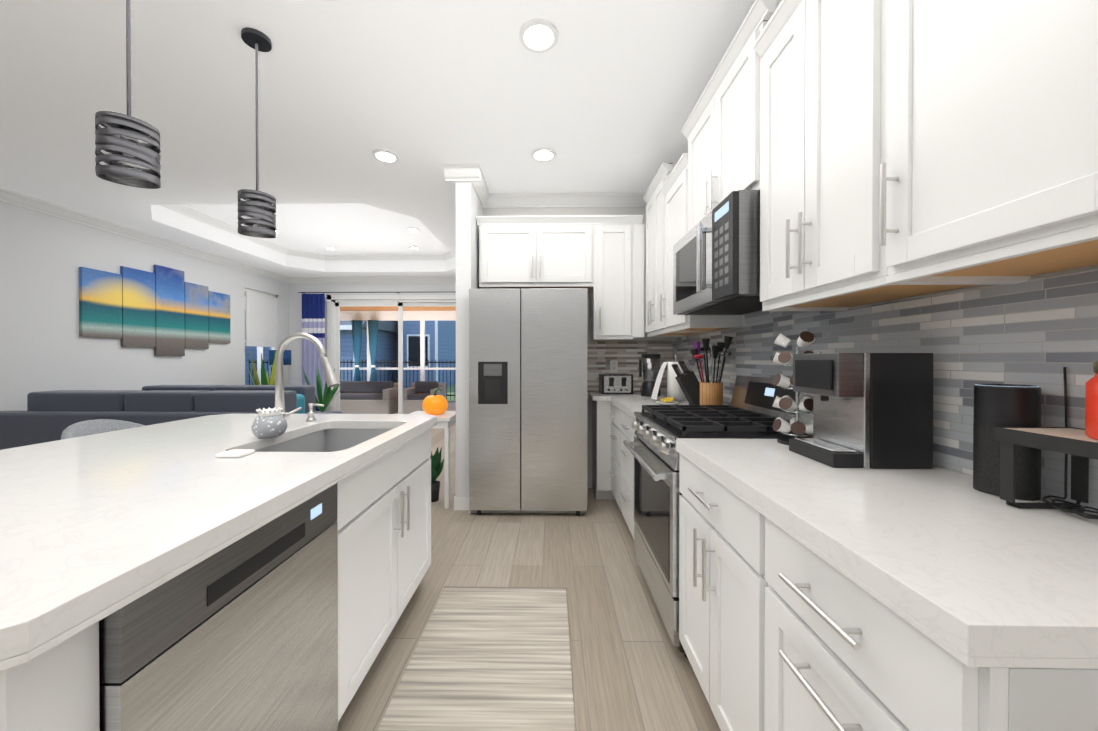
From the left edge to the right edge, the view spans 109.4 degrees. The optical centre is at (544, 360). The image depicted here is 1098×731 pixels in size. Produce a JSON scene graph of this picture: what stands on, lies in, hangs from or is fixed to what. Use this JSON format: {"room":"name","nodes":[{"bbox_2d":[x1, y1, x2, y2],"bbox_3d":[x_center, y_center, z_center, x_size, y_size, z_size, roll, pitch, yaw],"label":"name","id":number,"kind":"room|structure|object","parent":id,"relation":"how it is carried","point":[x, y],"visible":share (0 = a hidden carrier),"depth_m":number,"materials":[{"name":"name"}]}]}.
{"room":"kitchen and living room","nodes":[
{"label":"kitchen and living room","id":0,"kind":"room"},
{"bbox_2d":[0,201,288,410],"bbox_3d":[-5.061,-0.368,2.603,0.150,3.180,10.000,0,0,1],"label":"wall","id":1,"kind":"structure","parent":0,"point":[44,345],"depth_m":4.12,"materials":[{"name":"white paint"}]},
{"bbox_2d":[0,187,291,282],"bbox_3d":[-4.946,-1.505,2.595,0.080,0.105,9.700,0,0,1],"label":"crown molding","id":2,"kind":"structure","parent":1,"relation":"attached to","point":[6,195],"depth_m":4.49,"materials":[{"name":"white"}]},
{"bbox_2d":[79,265,229,355],"bbox_3d":[-4.924,-0.636,5.095,0.033,1.150,1.910,0,0,1],"label":"picture","id":3,"kind":"object","parent":1,"relation":"attached to","point":[164,311],"visible":0.98,"depth_m":4.88},
{"bbox_2d":[245,288,276,372],"bbox_3d":[-4.953,-0.335,6.787,0.140,1.730,0.870,0,0,1],"label":"window","id":4,"kind":"structure","parent":1,"relation":"in","point":[261,293],"depth_m":6.80,"materials":[{"name":"white"}]},
{"bbox_2d":[245,291,276,346],"bbox_3d":[-4.935,-0.693,6.785,0.028,0.905,0.700,0,0,1],"label":"window shade","id":5,"kind":"object","parent":4,"relation":"attached to","point":[261,318],"visible":0.96,"depth_m":6.74,"materials":[{"name":"white fabric"}]},
{"bbox_2d":[289,283,455,410],"bbox_3d":[-2.713,-0.394,7.488,4.375,3.180,0.150,0,0,1],"label":"wall","id":6,"kind":"structure","parent":0,"point":[295,326],"depth_m":7.43,"materials":[{"name":"white paint"}]},
{"bbox_2d":[298,292,412,292],"bbox_3d":[-2.873,-1.278,7.337,3.500,0.016,0.147,0,0,1],"label":"curtain rod","id":7,"kind":"object","parent":6,"relation":"attached to","point":[355,292],"visible":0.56,"depth_m":7.28,"materials":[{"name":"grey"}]},
{"bbox_2d":[302,293,324,412],"bbox_3d":[-4.344,-0.038,7.303,0.440,2.430,0.060,0,0,1],"label":"curtain","id":8,"kind":"object","parent":7,"relation":"hanging from","point":[313,314],"visible":0.62,"depth_m":7.30,"materials":[{"name":"fabric"}]},
{"bbox_2d":[292,276,455,282],"bbox_3d":[-2.772,-1.530,7.368,4.080,0.105,0.080,0,0,1],"label":"crown molding","id":9,"kind":"structure","parent":6,"relation":"attached to","point":[407,279],"depth_m":7.37,"materials":[{"name":"white wood"}]},
{"bbox_2d":[327,295,455,413],"bbox_3d":[-2.771,-0.026,7.459,2.770,2.445,0.115,0,0,1],"label":"sliding glass door","id":10,"kind":"structure","parent":6,"relation":"in","point":[335,303],"depth_m":7.45,"materials":[{"name":"white"}]},
{"bbox_2d":[0,0,754,276],"bbox_3d":[-1.891,-1.728,2.541,6.490,0.340,10.000,0,0,1],"label":"ceiling","id":11,"kind":"structure","parent":0,"point":[602,96],"depth_m":2.38,"materials":[{"name":"white paint"}]},
{"bbox_2d":[95,0,160,188],"bbox_3d":[-1.398,-1.073,1.306,0.151,0.956,0.152,0,0,1],"label":"pendant light","id":12,"kind":"object","parent":11,"relation":"hanging from","point":[127,149],"visible":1,"depth_m":1.28,"materials":[{"name":"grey metal"}]},
{"bbox_2d":[237,27,275,237],"bbox_3d":[-1.388,-1.076,1.876,0.151,0.956,0.152,0,0,1],"label":"pendant light","id":13,"kind":"object","parent":11,"relation":"hanging from","point":[258,207],"visible":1,"depth_m":1.85,"materials":[{"name":"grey metal"}]},
{"bbox_2d":[372,149,398,162],"bbox_3d":[-1.209,-1.553,2.960,0.189,0.013,0.189,0,0,-5],"label":"recessed light","id":14,"kind":"object","parent":11,"relation":"in","point":[383,155],"depth_m":2.95,"materials":[{"name":"white plastic"}]},
{"bbox_2d":[407,227,419,231],"bbox_3d":[-1.855,-1.846,5.490,0.168,0.013,0.168,0,0,-8],"label":"recessed light","id":15,"kind":"object","parent":11,"relation":"in","point":[412,229],"depth_m":5.47,"materials":[{"name":"white"}]},
{"bbox_2d":[409,246,419,249],"bbox_3d":[-2.139,-1.851,6.395,0.168,0.013,0.168,0,0,-44],"label":"recessed light","id":16,"kind":"object","parent":11,"relation":"in","point":[411,247],"depth_m":6.36,"materials":[{"name":"white"}]},
{"bbox_2d":[519,18,558,53],"bbox_3d":[-0.028,-1.547,1.860,0.189,0.013,0.189,0,0,-38],"label":"recessed light","id":17,"kind":"object","parent":11,"relation":"in","point":[538,35],"depth_m":1.85,"materials":[{"name":"white plastic"}]},
{"bbox_2d":[531,147,555,161],"bbox_3d":[-0.009,-1.553,2.939,0.189,0.013,0.189,0,0,-5],"label":"recessed light","id":18,"kind":"object","parent":11,"relation":"in","point":[542,154],"depth_m":2.92,"materials":[{"name":"white"}]},
{"bbox_2d":[455,181,482,496],"bbox_3d":[-0.658,-0.198,3.448,0.125,2.830,0.560,0,0,1],"label":"wall","id":19,"kind":"structure","parent":0,"point":[469,208],"depth_m":3.17,"materials":[{"name":"white paint"}]},
{"bbox_2d":[443,164,463,186],"bbox_3d":[-0.724,-1.519,5.227,0.090,0.105,4.290,0,0,1],"label":"crown molding","id":20,"kind":"structure","parent":19,"relation":"attached to","point":[454,173],"depth_m":3.12,"materials":[{"name":"white wood"}]},
{"bbox_2d":[454,495,464,509],"bbox_3d":[-0.695,1.158,5.274,0.014,0.100,4.224,0,0,1],"label":"baseboard","id":21,"kind":"structure","parent":19,"relation":"attached to","point":[461,503],"depth_m":3.16,"materials":[{"name":"white wood"}]},
{"bbox_2d":[464,163,491,206],"bbox_3d":[-0.570,-1.509,3.344,0.105,0.105,0.530,0,0,1],"label":"crown molding","id":22,"kind":"structure","parent":19,"relation":"attached to","point":[472,172],"depth_m":3.27,"materials":[{"name":"white wood"}]},
{"bbox_2d":[336,424,720,730],"bbox_3d":[-1.891,1.252,2.557,6.790,0.060,10.300,0,0,1],"label":"floor","id":23,"kind":"structure","parent":0,"point":[631,668],"depth_m":1.93,"materials":[{"name":"brown wood"}]},
{"bbox_2d":[61,419,144,439],"bbox_3d":[-2.151,0.768,2.019,0.440,0.917,0.470,0,0,1],"label":"bar stool","id":24,"kind":"object","parent":23,"relation":"on","point":[86,428],"visible":0.02,"depth_m":2.01,"materials":[{"name":"fabric"}]},
{"bbox_2d":[0,385,341,449],"bbox_3d":[-3.581,0.744,4.584,2.580,0.935,2.500,0,0,1],"label":"sofa","id":25,"kind":"object","parent":23,"relation":"on","point":[48,416],"visible":0.29,"depth_m":3.43,"materials":[{"name":"fabric"}]},
{"bbox_2d":[297,394,304,413],"bbox_3d":[-2.651,0.508,4.036,0.220,0.308,0.240,0,0,1],"label":"sofa pillow","id":26,"kind":"object","parent":25,"relation":"on","point":[300,400],"visible":0.12,"depth_m":4.05,"materials":[{"name":"teal fabric"}]},
{"bbox_2d":[0,429,430,730],"bbox_3d":[-1.060,0.790,1.335,0.934,0.876,1.690,0,0,1],"label":"kitchen island","id":27,"kind":"object","parent":23,"relation":"on","point":[286,621],"visible":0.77,"depth_m":0.89,"materials":[{"name":"white"}]},
{"bbox_2d":[0,414,436,670],"bbox_3d":[-1.261,0.339,1.331,1.292,0.052,1.840,0,0,1],"label":"island countertop","id":28,"kind":"structure","parent":27,"relation":"on","point":[95,528],"depth_m":0.88,"materials":[{"name":"stone"}]},
{"bbox_2d":[215,449,254,457],"bbox_3d":[-1.018,0.306,1.281,0.080,0.012,0.070,0,0,1],"label":"cloth","id":29,"kind":"object","parent":28,"relation":"on","point":[235,453],"visible":1,"depth_m":1.26,"materials":[{"name":"white fabric"}]},
{"bbox_2d":[252,407,286,437],"bbox_3d":[-1.123,0.253,1.588,0.120,0.115,0.120,0,0,1],"label":"sponge holder","id":30,"kind":"object","parent":28,"relation":"on","point":[269,423],"visible":1,"depth_m":1.55,"materials":[{"name":"ceramic"}]},
{"bbox_2d":[275,333,339,426],"bbox_3d":[-1.096,0.091,1.833,0.305,0.438,0.152,0,0,1],"label":"faucet","id":31,"kind":"object","parent":28,"relation":"on","point":[331,379],"visible":0.75,"depth_m":1.77,"materials":[{"name":"silver metal"}]},
{"bbox_2d":[306,403,323,420],"bbox_3d":[-1.174,0.264,1.989,0.088,0.088,0.044,0,0,1],"label":"soap dispenser","id":32,"kind":"object","parent":28,"relation":"on","point":[310,413],"visible":1,"depth_m":1.98,"materials":[{"name":"silver metal"}]},
{"bbox_2d":[243,348,276,384],"bbox_3d":[-4.468,0.500,6.253,0.551,1.404,0.567,0,0,1],"label":"plant","id":33,"kind":"object","parent":23,"relation":"on","point":[265,380],"visible":0.23,"depth_m":6.10,"materials":[{"name":"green plant"}]},
{"bbox_2d":[269,350,290,364],"bbox_3d":[-4.633,0.509,6.811,0.330,1.380,0.330,0,0,1],"label":"window","id":34,"kind":"structure","parent":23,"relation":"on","point":[287,357],"depth_m":6.72,"materials":[{"name":"blue glass"}]},
{"bbox_2d":[302,368,344,413],"bbox_3d":[-3.904,0.633,6.784,0.765,1.134,0.838,0,0,1],"label":"palm plant","id":35,"kind":"object","parent":23,"relation":"on","point":[325,398],"visible":0.5,"depth_m":6.75,"materials":[{"name":"green plant"}]},
{"bbox_2d":[410,411,455,508],"bbox_3d":[-0.982,0.842,3.389,0.420,0.750,0.420,0,0,1],"label":"side table","id":36,"kind":"object","parent":23,"relation":"on","point":[446,420],"visible":0.38,"depth_m":3.19,"materials":[{"name":"white wood"}]},
{"bbox_2d":[422,388,447,414],"bbox_3d":[-0.942,0.349,3.346,0.220,0.229,0.220,0,0,1],"label":"pumpkin","id":37,"kind":"object","parent":36,"relation":"on","point":[435,404],"visible":0.96,"depth_m":3.27,"materials":[{"name":"orange"}]},
{"bbox_2d":[430,447,444,501],"bbox_3d":[-0.995,0.973,3.399,0.244,0.488,0.271,0,0,1],"label":"plant","id":38,"kind":"object","parent":23,"relation":"on","point":[436,466],"visible":0.5,"depth_m":3.37,"materials":[{"name":"green plant"}]},
{"bbox_2d":[377,586,574,730],"bbox_3d":[-0.224,1.222,1.352,0.659,0.010,1.466,0,0,1],"label":"rug","id":39,"kind":"object","parent":23,"relation":"on","point":[490,659],"visible":1,"depth_m":1.54,"materials":[{"name":"beige fabric"}]},
{"bbox_2d":[469,288,587,515],"bbox_3d":[-0.122,0.329,3.362,0.920,1.778,0.695,0,0,1],"label":"fridge","id":40,"kind":"object","parent":23,"relation":"on","point":[528,400],"visible":1,"depth_m":3.02,"materials":[{"name":"metal"}]},
{"bbox_2d":[592,401,607,498],"bbox_3d":[0.835,0.779,3.516,0.768,0.876,0.378,0,0,1],"label":"base cabinet","id":41,"kind":"object","parent":23,"relation":"on","point":[599,408],"depth_m":3.33,"materials":[{"name":"white wood"}]},
{"bbox_2d":[588,392,1097,668],"bbox_3d":[0.786,0.335,2.079,0.800,0.052,3.232,0,0,1],"label":"countertop","id":42,"kind":"structure","parent":41,"relation":"on","point":[957,565],"depth_m":0.68,"materials":[{"name":"stone"}]},
{"bbox_2d":[599,374,632,393],"bbox_3d":[0.652,0.213,3.548,0.280,0.176,0.218,0,0,1],"label":"toaster","id":43,"kind":"object","parent":42,"relation":"on","point":[615,383],"visible":1,"depth_m":3.46,"materials":[{"name":"silver metal"}]},
{"bbox_2d":[639,354,660,396],"bbox_3d":[0.900,0.124,3.322,0.185,0.355,0.170,0,0,1],"label":"blender","id":44,"kind":"object","parent":42,"relation":"on","point":[647,388],"visible":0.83,"depth_m":3.27,"materials":[{"name":"black plastic"}]},
{"bbox_2d":[656,397,678,404],"bbox_3d":[0.857,0.281,2.714,0.156,0.048,0.156,0,0,1],"label":"fruit plate","id":45,"kind":"object","parent":42,"relation":"on","point":[667,401],"visible":1,"depth_m":2.68,"materials":[{"name":"white ceramic"}]},
{"bbox_2d":[651,355,687,402],"bbox_3d":[0.931,0.131,2.879,0.247,0.347,0.185,0,0,1],"label":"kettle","id":46,"kind":"object","parent":42,"relation":"on","point":[675,391],"visible":0.62,"depth_m":2.84,"materials":[{"name":"metal"}]},
{"bbox_2d":[672,360,699,404],"bbox_3d":[0.992,0.153,2.631,0.247,0.306,0.110,0,0,1],"label":"knife block","id":47,"kind":"object","parent":42,"relation":"on","point":[688,382],"visible":0.9,"depth_m":2.58,"materials":[{"name":"grey"}]},
{"bbox_2d":[690,336,732,404],"bbox_3d":[1.042,0.077,2.427,0.246,0.458,0.245,0,0,1],"label":"utensil crock","id":48,"kind":"object","parent":42,"relation":"on","point":[711,392],"visible":0.85,"depth_m":2.38,"materials":[{"name":"brown wood"}]},
{"bbox_2d":[771,331,820,444],"bbox_3d":[0.950,0.103,1.461,0.169,0.418,0.169,0,0,1],"label":"carousel","id":49,"kind":"object","parent":42,"relation":"on","point":[795,425],"visible":0.62,"depth_m":1.44,"materials":[{"name":"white plastic"}]},
{"bbox_2d":[789,353,932,468],"bbox_3d":[0.982,0.145,1.236,0.278,0.335,0.230,0,0,1],"label":"coffee maker","id":50,"kind":"object","parent":42,"relation":"on","point":[873,410],"visible":1,"depth_m":1.13,"materials":[{"name":"black plastic"}]},
{"bbox_2d":[973,384,1041,500],"bbox_3d":[1.096,0.186,0.924,0.104,0.256,0.104,0,0,1],"label":"smart speaker","id":51,"kind":"object","parent":42,"relation":"on","point":[1003,405],"visible":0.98,"depth_m":0.90},
{"bbox_2d":[994,367,1097,519],"bbox_3d":[1.074,0.166,0.666,0.171,0.301,0.410,0,0,1],"label":"shelf","id":52,"kind":"object","parent":42,"relation":"on","point":[1079,446],"visible":0.98,"depth_m":0.83,"materials":[{"name":"brown wood"}]},
{"bbox_2d":[1085,361,1097,439],"bbox_3d":[1.082,0.074,0.709,0.114,0.148,0.114,0,0,1],"label":"bottle","id":53,"kind":"object","parent":52,"relation":"on","point":[1091,408],"visible":1,"depth_m":0.73,"materials":[{"name":"red"}]},
{"bbox_2d":[608,401,619,507],"bbox_3d":[0.887,0.782,3.066,0.648,0.876,0.520,0,0,1],"label":"base cabinet","id":54,"kind":"object","parent":23,"relation":"on","point":[613,411],"depth_m":3.14,"materials":[{"name":"white wood"}]},
{"bbox_2d":[620,410,637,538],"bbox_3d":[0.878,0.784,2.561,0.648,0.876,0.490,0,0,1],"label":"base cabinet","id":55,"kind":"object","parent":23,"relation":"on","point":[626,431],"depth_m":2.60,"materials":[{"name":"white wood"}]},
{"bbox_2d":[679,453,739,730],"bbox_3d":[0.855,0.791,1.212,0.648,0.876,0.689,0,0,1],"label":"base cabinet","id":56,"kind":"object","parent":23,"relation":"on","point":[709,512],"depth_m":1.22,"materials":[{"name":"white wood"}]},
{"bbox_2d":[623,375,812,657],"bbox_3d":[0.819,0.657,1.936,0.728,1.135,0.756,0,0,1],"label":"range","id":57,"kind":"object","parent":23,"relation":"on","point":[749,412],"visible":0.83,"depth_m":1.80,"materials":[{"name":"grey metal"}]},
{"bbox_2d":[740,499,1097,730],"bbox_3d":[0.847,0.794,0.735,0.648,0.876,0.541,0,0,1],"label":"base cabinet","id":58,"kind":"object","parent":23,"relation":"on","point":[780,629],"depth_m":0.66,"materials":[{"name":"white wood"}]},
{"bbox_2d":[483,207,672,487],"bbox_3d":[0.256,-0.200,3.787,1.940,2.830,0.150,0,0,1],"label":"wall","id":59,"kind":"structure","parent":0,"point":[565,211],"depth_m":3.71,"materials":[{"name":"white paint"}]},
{"bbox_2d":[476,215,595,290],"bbox_3d":[-0.070,-0.955,3.538,0.998,0.584,0.348,0,0,1],"label":"upper cabinet","id":60,"kind":"object","parent":59,"relation":"attached to","point":[548,251],"depth_m":3.37,"materials":[{"name":"white wood"}]},
{"bbox_2d":[483,192,646,207],"bbox_3d":[0.266,-1.511,3.665,1.715,0.105,0.080,0,0,1],"label":"crown molding","id":61,"kind":"structure","parent":59,"relation":"attached to","point":[623,199],"depth_m":3.66,"materials":[{"name":"white wood"}]},
{"bbox_2d":[588,215,635,338],"bbox_3d":[0.599,-0.725,3.528,0.339,1.044,0.348,0,0,1],"label":"upper cabinet","id":62,"kind":"object","parent":59,"relation":"attached to","point":[601,258],"depth_m":3.36,"materials":[{"name":"white wood"}]},
{"bbox_2d":[587,341,670,391],"bbox_3d":[0.779,0.056,3.700,0.810,0.489,0.009,0,0,1],"label":"tiled wall","id":63,"kind":"structure","parent":59,"relation":"attached to","point":[600,354],"depth_m":3.69,"materials":[{"name":"grey tile"}]},
{"bbox_2d":[610,361,617,372],"bbox_3d":[0.659,0.058,3.695,0.070,0.115,0.003,0,0,1],"label":"electrical outlet plate","id":64,"kind":"object","parent":63,"relation":"attached to","point":[613,366],"visible":1,"depth_m":3.69,"materials":[{"name":"white plastic"}]},
{"bbox_2d":[671,264,1097,508],"bbox_3d":[1.247,-0.183,0.669,0.150,2.830,6.350,0,0,1],"label":"wall","id":65,"kind":"structure","parent":0,"point":[1032,277],"depth_m":1.10,"materials":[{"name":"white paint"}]},
{"bbox_2d":[643,164,702,335],"bbox_3d":[1.037,-0.813,3.078,0.348,1.184,0.565,0,0,1],"label":"upper cabinet","id":66,"kind":"object","parent":65,"relation":"attached to","point":[653,197],"depth_m":3.04,"materials":[{"name":"white wood"}]},
{"bbox_2d":[663,156,743,331],"bbox_3d":[1.028,-0.730,2.561,0.348,1.024,0.470,0,0,1],"label":"upper cabinet","id":67,"kind":"object","parent":65,"relation":"attached to","point":[673,186],"depth_m":2.60,"materials":[{"name":"white wood"}]},
{"bbox_2d":[683,0,778,236],"bbox_3d":[1.017,-1.052,1.924,0.348,0.694,0.801,0,0,1],"label":"upper cabinet","id":68,"kind":"object","parent":65,"relation":"attached to","point":[717,162],"depth_m":1.84,"materials":[{"name":"white wood"}]},
{"bbox_2d":[673,190,761,314],"bbox_3d":[0.944,-0.473,1.927,0.477,0.420,0.758,0,0,1],"label":"microwave","id":69,"kind":"object","parent":68,"relation":"attached to","point":[716,260],"visible":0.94,"depth_m":1.70,"materials":[{"name":"metal"}]},
{"bbox_2d":[751,0,957,310],"bbox_3d":[1.005,-0.723,1.202,0.348,1.024,0.647,0,0,1],"label":"upper cabinet","id":70,"kind":"object","parent":65,"relation":"attached to","point":[799,57],"depth_m":1.26,"materials":[{"name":"white wood"}]},
{"bbox_2d":[843,0,1097,287],"bbox_3d":[0.997,-0.721,0.764,0.348,1.024,0.536,0,0,1],"label":"upper cabinet","id":71,"kind":"object","parent":65,"relation":"attached to","point":[873,151],"depth_m":0.78,"materials":[{"name":"white wood"}]},
{"label":"outside","id":72,"kind":"structure","parent":0,"visible":0},
{"bbox_2d":[403,384,455,402],"bbox_3d":[-9.373,1.126,39.042,100.000,0.050,102.000,0,0,1],"label":"ground","id":73,"kind":"structure","parent":72,"point":[452,393],"depth_m":14.46,"materials":[{"name":"green plant"}]},
{"bbox_2d":[245,316,268,384],"bbox_3d":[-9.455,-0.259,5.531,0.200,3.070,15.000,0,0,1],"label":"house","id":74,"kind":"structure","parent":73,"relation":"on","point":[253,349],"depth_m":12.25,"materials":[{"name":"blue"}]},
{"bbox_2d":[249,360,455,399],"bbox_3d":[-1.350,0.575,11.510,15.000,1.200,0.030,0,0,1],"label":"fence","id":75,"kind":"object","parent":73,"relation":"on","point":[406,362],"depth_m":11.55,"materials":[{"name":"grey"}]},
{"bbox_2d":[257,306,455,413],"bbox_3d":[-3.512,-0.102,9.409,6.050,2.705,3.640,0,0,1],"label":"patio","id":76,"kind":"structure","parent":73,"relation":"on","point":[384,312],"depth_m":10.83,"materials":[{"name":"white wood"}]},
{"bbox_2d":[351,320,362,380],"bbox_3d":[-5.165,-0.001,10.708,0.270,2.200,0.270,0,0,-14],"label":"curtain","id":77,"kind":"object","parent":76,"relation":"hanging from","point":[357,324],"depth_m":10.63,"materials":[{"name":"blue fabric"}]},
{"bbox_2d":[368,320,378,380],"bbox_3d":[-4.715,-0.001,10.701,0.270,2.200,0.270,0,0,-14],"label":"curtain","id":78,"kind":"object","parent":76,"relation":"hanging from","point":[373,324],"depth_m":10.62,"materials":[{"name":"blue fabric"}]},
{"bbox_2d":[340,381,445,413],"bbox_3d":[-3.646,0.839,8.886,2.600,0.700,0.800,0,0,1],"label":"wicker sofa","id":79,"kind":"object","parent":76,"relation":"on","point":[369,398],"depth_m":8.53,"materials":[{"name":"grey wicker"}]},
{"bbox_2d":[269,321,455,387],"bbox_3d":[-9.908,-2.033,19.772,11.300,6.470,11.220,0,0,1],"label":"house","id":80,"kind":"structure","parent":73,"relation":"on","point":[446,342],"depth_m":16.95,"materials":[{"name":"blue"}]}
]}

